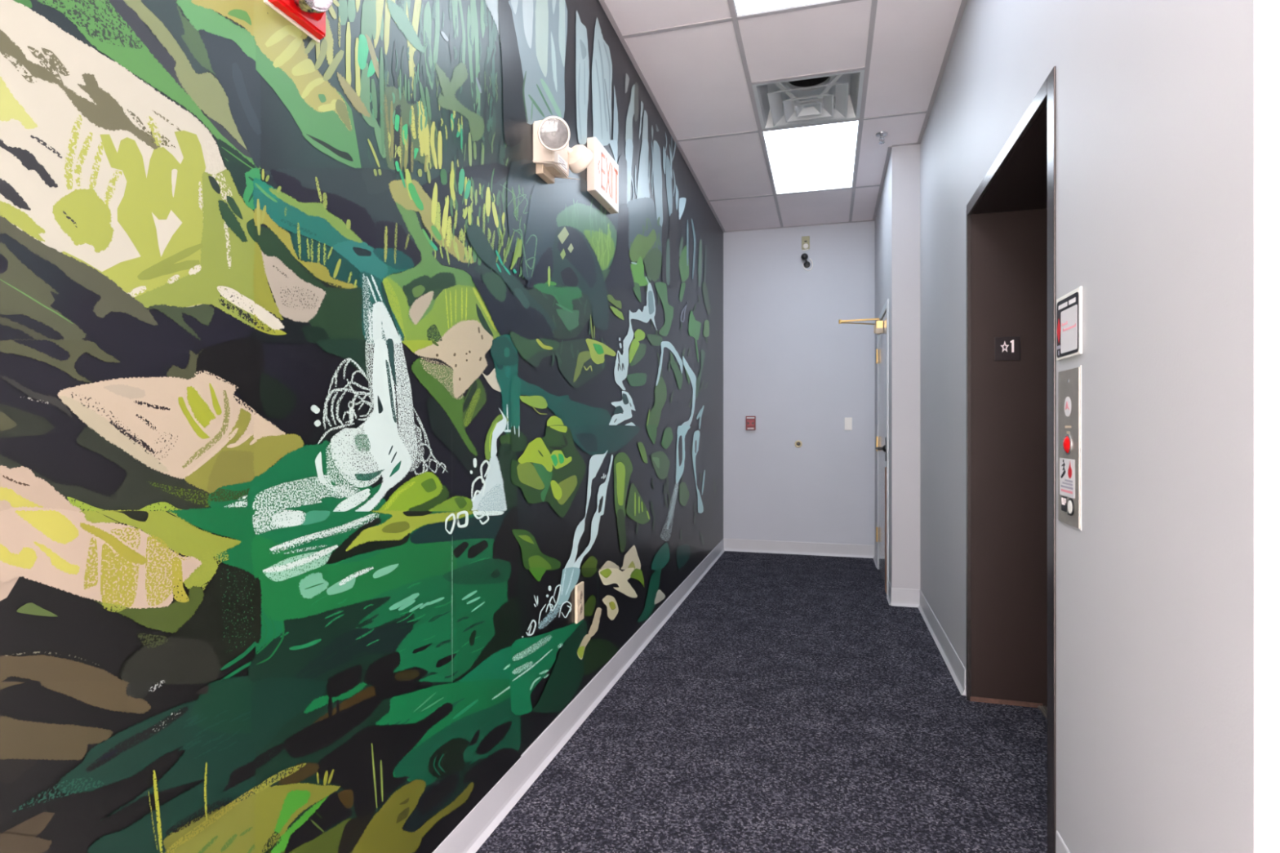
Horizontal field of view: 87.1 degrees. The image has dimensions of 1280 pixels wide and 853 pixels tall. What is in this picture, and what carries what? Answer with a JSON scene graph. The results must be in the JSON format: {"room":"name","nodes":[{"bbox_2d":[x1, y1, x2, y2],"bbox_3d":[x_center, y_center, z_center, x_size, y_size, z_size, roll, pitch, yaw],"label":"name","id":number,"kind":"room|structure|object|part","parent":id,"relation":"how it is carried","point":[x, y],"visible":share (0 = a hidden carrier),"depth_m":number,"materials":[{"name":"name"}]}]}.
{"room":"elevator hallway","nodes":[
{"label":"elevator hallway","id":0,"kind":"room"},
{"bbox_2d":[0,0,723,852],"bbox_3d":[-1.704,-0.488,3.894,3.448,3.364,6.568,0,0,16],"label":"wall","id":1,"kind":"structure","parent":0,"point":[325,412],"depth_m":1.33,"materials":[{"name":"paint"}]},
{"bbox_2d":[263,0,333,42],"bbox_3d":[-0.607,-0.826,1.249,0.092,0.143,0.133,0,0,16],"label":"fire alarm strobe","id":2,"kind":"object","parent":1,"relation":"attached to","point":[308,15],"visible":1,"depth_m":1.24,"materials":[{"name":"red plastic"}]},
{"bbox_2d":[533,115,593,183],"bbox_3d":[-0.330,-0.954,2.323,0.281,0.176,0.329,0,0,16],"label":"emergency light","id":3,"kind":"object","parent":1,"relation":"attached to","point":[553,157],"visible":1,"depth_m":2.29,"materials":[{"name":"beige plastic"}]},
{"bbox_3d":[-0.307,-0.890,2.349,0.040,0.002,0.075,0,0,16],"label":"test panel","id":4,"kind":"part","parent":3,"relation":"part of","materials":[{"name":"beige plastic"}]},
{"bbox_3d":[-0.269,-0.915,2.344,0.001,0.034,0.085,0,0,16],"label":"label plate","id":5,"kind":"part","parent":3,"relation":"part of","materials":[{"name":"white plastic"}]},
{"bbox_2d":[432,538,724,852],"bbox_3d":[-0.055,1.135,3.373,0.017,0.118,6.448,0,0,16],"label":"baseboard","id":6,"kind":"structure","parent":1,"relation":"attached to","point":[468,836],"depth_m":2.47,"materials":[{"name":"plastic"}]},
{"bbox_2d":[574,581,583,623],"bbox_3d":[-0.241,0.706,2.704,0.015,0.151,0.080,0,0,16],"label":"wall outlet","id":7,"kind":"object","parent":1,"relation":"attached to","point":[579,588],"visible":1,"depth_m":2.69,"materials":[{"name":"beige plastic"}]},
{"bbox_2d":[578,591,582,600],"bbox_3d":[-0.237,0.679,2.701,0.004,0.040,0.040,0,0,16],"label":"receptacle","id":8,"kind":"object","parent":7,"relation":"attached to","point":[580,593],"depth_m":2.70,"materials":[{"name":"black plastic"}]},
{"bbox_2d":[578,604,582,614],"bbox_3d":[-0.237,0.734,2.701,0.004,0.040,0.040,0,0,16],"label":"receptacle","id":9,"kind":"object","parent":7,"relation":"attached to","point":[580,606],"depth_m":2.70,"materials":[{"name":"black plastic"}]},
{"bbox_2d":[586,137,618,213],"bbox_3d":[-0.159,-1.089,2.948,0.042,0.224,0.318,0,0,16],"label":"exit sign","id":10,"kind":"object","parent":1,"relation":"attached to","point":[602,172],"visible":0.99,"depth_m":2.89,"materials":[{"name":"beige plastic"}]},
{"bbox_2d":[475,551,1047,852],"bbox_3d":[2.391,1.244,3.325,4.996,0.100,5.468,0,0,16],"label":"floor","id":11,"kind":"structure","parent":0,"point":[784,705],"depth_m":2.52,"materials":[{"name":"carpet"}]},
{"bbox_2d":[598,0,967,232],"bbox_3d":[0.072,-2.069,1.417,8.440,0.403,10.388,0,0,16],"label":"ceiling","id":12,"kind":"structure","parent":0,"point":[699,62],"depth_m":3.57,"materials":[{"name":"tile"}]},
{"bbox_2d":[733,0,835,16],"bbox_3d":[0.564,-1.911,2.419,0.598,0.080,1.207,0,0,16],"label":"ceiling light","id":13,"kind":"object","parent":12,"relation":"attached to","point":[743,7],"visible":1,"depth_m":2.99,"materials":[{"name":"white plastic"}]},
{"bbox_2d":[751,69,864,129],"bbox_3d":[0.973,-1.983,3.887,0.592,0.314,0.592,0,0,16],"label":"ceiling vent","id":14,"kind":"object","parent":12,"relation":"in","point":[835,97],"visible":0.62,"depth_m":3.95,"materials":[{"name":"grey metal"}]},
{"bbox_3d":[0.973,-2.008,3.887,0.472,0.025,0.472,0,0,16],"label":"plate","id":15,"kind":"part","parent":14,"relation":"part of","materials":[{"name":"grey metal"}]},
{"bbox_2d":[762,120,859,194],"bbox_3d":[1.218,-1.911,4.768,0.598,0.080,1.207,0,0,16],"label":"ceiling light","id":16,"kind":"object","parent":12,"relation":"attached to","point":[820,157],"visible":0.7,"depth_m":4.68,"materials":[{"name":"white plastic"}]},
{"bbox_2d":[875,131,888,143],"bbox_3d":[1.546,-1.847,4.308,0.074,0.066,0.074,0,0,16],"label":"sprinkler","id":17,"kind":"object","parent":12,"relation":"attached to","point":[882,134],"visible":1,"depth_m":4.30,"materials":[{"name":"silver metal"}]},
{"bbox_2d":[723,220,875,545],"bbox_3d":[1.760,-0.488,6.277,1.956,3.364,0.120,0,0,16],"label":"wall","id":18,"kind":"structure","parent":0,"point":[789,364],"depth_m":6.29,"materials":[{"name":"paint"}]},
{"bbox_2d":[746,416,755,430],"bbox_3d":[1.051,-0.033,6.392,0.092,0.133,0.038,0,0,16],"label":"alarm pull station","id":19,"kind":"object","parent":18,"relation":"attached to","point":[750,420],"visible":1,"depth_m":6.38,"materials":[{"name":"red plastic"}]},
{"bbox_3d":[1.047,-0.030,6.379,0.076,0.062,0.009,0,0,16],"label":"pull handle","id":20,"kind":"part","parent":19,"relation":"part of","materials":[{"name":"red plastic"}]},
{"bbox_2d":[794,440,802,447],"bbox_3d":[1.477,0.163,6.283,0.068,0.068,0.019,0,0,16],"label":"bumper cover","id":21,"kind":"object","parent":18,"relation":"attached to","point":[797,443],"visible":1,"depth_m":6.28,"materials":[{"name":"gold metal"}]},
{"bbox_2d":[724,538,874,558],"bbox_3d":[1.464,1.135,6.288,1.379,0.118,0.017,0,0,16],"label":"baseboard","id":22,"kind":"structure","parent":18,"relation":"attached to","point":[866,551],"depth_m":6.28,"materials":[{"name":"plastic"}]},
{"bbox_2d":[801,235,809,251],"bbox_3d":[1.540,-1.703,6.264,0.072,0.137,0.020,0,0,16],"label":"jack plate","id":23,"kind":"object","parent":18,"relation":"attached to","point":[806,239],"visible":1,"depth_m":6.26,"materials":[{"name":"white plastic"}]},
{"bbox_2d":[803,243,808,248],"bbox_3d":[1.540,-1.678,6.260,0.048,0.048,0.013,0,0,16],"label":"socket","id":24,"kind":"object","parent":23,"relation":"attached to","point":[805,245],"depth_m":6.26,"materials":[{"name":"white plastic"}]},
{"bbox_2d":[800,253,813,271],"bbox_3d":[1.531,-1.521,6.231,0.125,0.150,0.083,0,0,-42],"label":"security camera","id":25,"kind":"object","parent":18,"relation":"attached to","point":[804,256],"visible":1,"depth_m":6.24,"materials":[{"name":"black plastic"}]},
{"bbox_2d":[844,417,852,430],"bbox_3d":[1.907,-0.024,6.167,0.066,0.116,0.010,0,0,16],"label":"wall plate","id":26,"kind":"object","parent":18,"relation":"attached to","point":[848,420],"visible":1,"depth_m":6.16,"materials":[{"name":"white plastic"}]},
{"bbox_2d":[875,0,1279,852],"bbox_3d":[3.047,-0.338,3.110,3.376,3.064,5.290,0,0,16],"label":"wall","id":27,"kind":"structure","parent":0,"point":[1168,111],"depth_m":1.33,"materials":[{"name":"paint"}]},
{"bbox_2d":[838,298,888,596],"bbox_3d":[1.751,0.149,5.235,0.401,2.090,0.995,0,0,16],"label":"door","id":28,"kind":"structure","parent":27,"relation":"in","point":[882,324],"depth_m":5.18,"materials":[{"name":"paint"}]},
{"bbox_3d":[1.803,-0.818,5.277,0.503,0.044,0.226,0,0,-37],"label":"closer arm","id":29,"kind":"part","parent":28,"relation":"part of","materials":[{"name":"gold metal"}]},
{"bbox_3d":[1.751,0.164,4.895,0.072,0.170,0.150,0,0,16],"label":"handle","id":30,"kind":"part","parent":28,"relation":"part of","materials":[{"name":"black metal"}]},
{"bbox_3d":[1.905,0.149,5.192,0.082,2.090,0.995,0,0,16],"label":"frame","id":31,"kind":"part","parent":28,"relation":"part of","materials":[{"name":"paint"}]},
{"bbox_2d":[873,545,1070,852],"bbox_3d":[3.037,1.135,3.104,3.393,0.118,5.308,0,0,16],"label":"baseboard","id":32,"kind":"structure","parent":27,"relation":"attached to","point":[896,597],"depth_m":3.75,"materials":[{"name":"plastic"}]},
{"bbox_2d":[966,66,1056,852],"bbox_3d":[1.438,0.113,2.337,0.347,2.161,1.198,0,0,16],"label":"door","id":33,"kind":"structure","parent":27,"relation":"in","point":[1011,213],"depth_m":2.88,"materials":[{"name":"brown metal"}]},
{"bbox_3d":[1.433,0.113,2.936,0.017,2.161,0.015,0,0,16],"label":"trim","id":34,"kind":"part","parent":33,"relation":"part of","materials":[{"name":"brown metal"}]},
{"bbox_2d":[994,336,1020,360],"bbox_3d":[1.575,-0.333,2.887,0.100,0.102,0.004,0,0,16],"label":"sign","id":35,"kind":"object","parent":33,"relation":"attached to","point":[1006,348],"visible":1,"depth_m":2.89,"materials":[{"name":"black plastic"}]},
{"bbox_3d":[1.283,-0.943,2.395,0.017,0.048,1.107,0,0,16],"label":"trim","id":36,"kind":"part","parent":33,"relation":"part of","materials":[{"name":"silver metal"}]},
{"bbox_3d":[1.574,1.188,2.314,0.072,0.011,1.110,0,0,16],"label":"sill","id":37,"kind":"part","parent":33,"relation":"part of","materials":[{"name":"metal"}]},
{"bbox_3d":[1.126,0.113,1.833,0.017,2.161,0.060,0,0,16],"label":"trim","id":38,"kind":"part","parent":33,"relation":"part of","materials":[{"name":"brown metal"}]},
{"bbox_2d":[1056,286,1082,360],"bbox_3d":[1.081,-0.255,1.699,0.008,0.162,0.173,0,0,16],"label":"placard","id":39,"kind":"object","parent":27,"relation":"attached to","point":[1069,306],"visible":1,"depth_m":1.68,"materials":[{"name":"white plastic"}]},
{"bbox_2d":[1061,320,1075,331],"bbox_3d":[1.074,-0.255,1.688,0.001,0.023,0.102,0,0,16],"label":"print","id":40,"kind":"object","parent":39,"relation":"attached to","point":[1066,326],"depth_m":1.69},
{"bbox_2d":[1057,365,1081,530],"bbox_3d":[1.078,0.052,1.701,0.015,0.398,0.158,0,0,16],"label":"panel","id":41,"kind":"object","parent":27,"relation":"attached to","point":[1069,381],"visible":1,"depth_m":1.69,"materials":[{"name":"metal"}]},
{"bbox_2d":[1062,435,1070,453],"bbox_3d":[1.077,0.046,1.705,0.012,0.045,0.045,0,0,16],"label":"light","id":42,"kind":"object","parent":41,"relation":"attached to","point":[1066,439],"depth_m":1.70,"materials":[{"name":"red plastic"}]},
{"bbox_2d":[1060,479,1072,489],"bbox_3d":[1.083,0.146,1.711,0.001,0.022,0.089,0,0,16],"label":"print","id":43,"kind":"object","parent":41,"relation":"on","point":[1065,484],"depth_m":1.71},
{"bbox_2d":[1061,488,1072,493],"bbox_3d":[1.084,0.165,1.711,0.001,0.006,0.084,0,0,16],"label":"print","id":44,"kind":"object","parent":41,"relation":"attached to","point":[1063,491],"depth_m":1.71}
]}

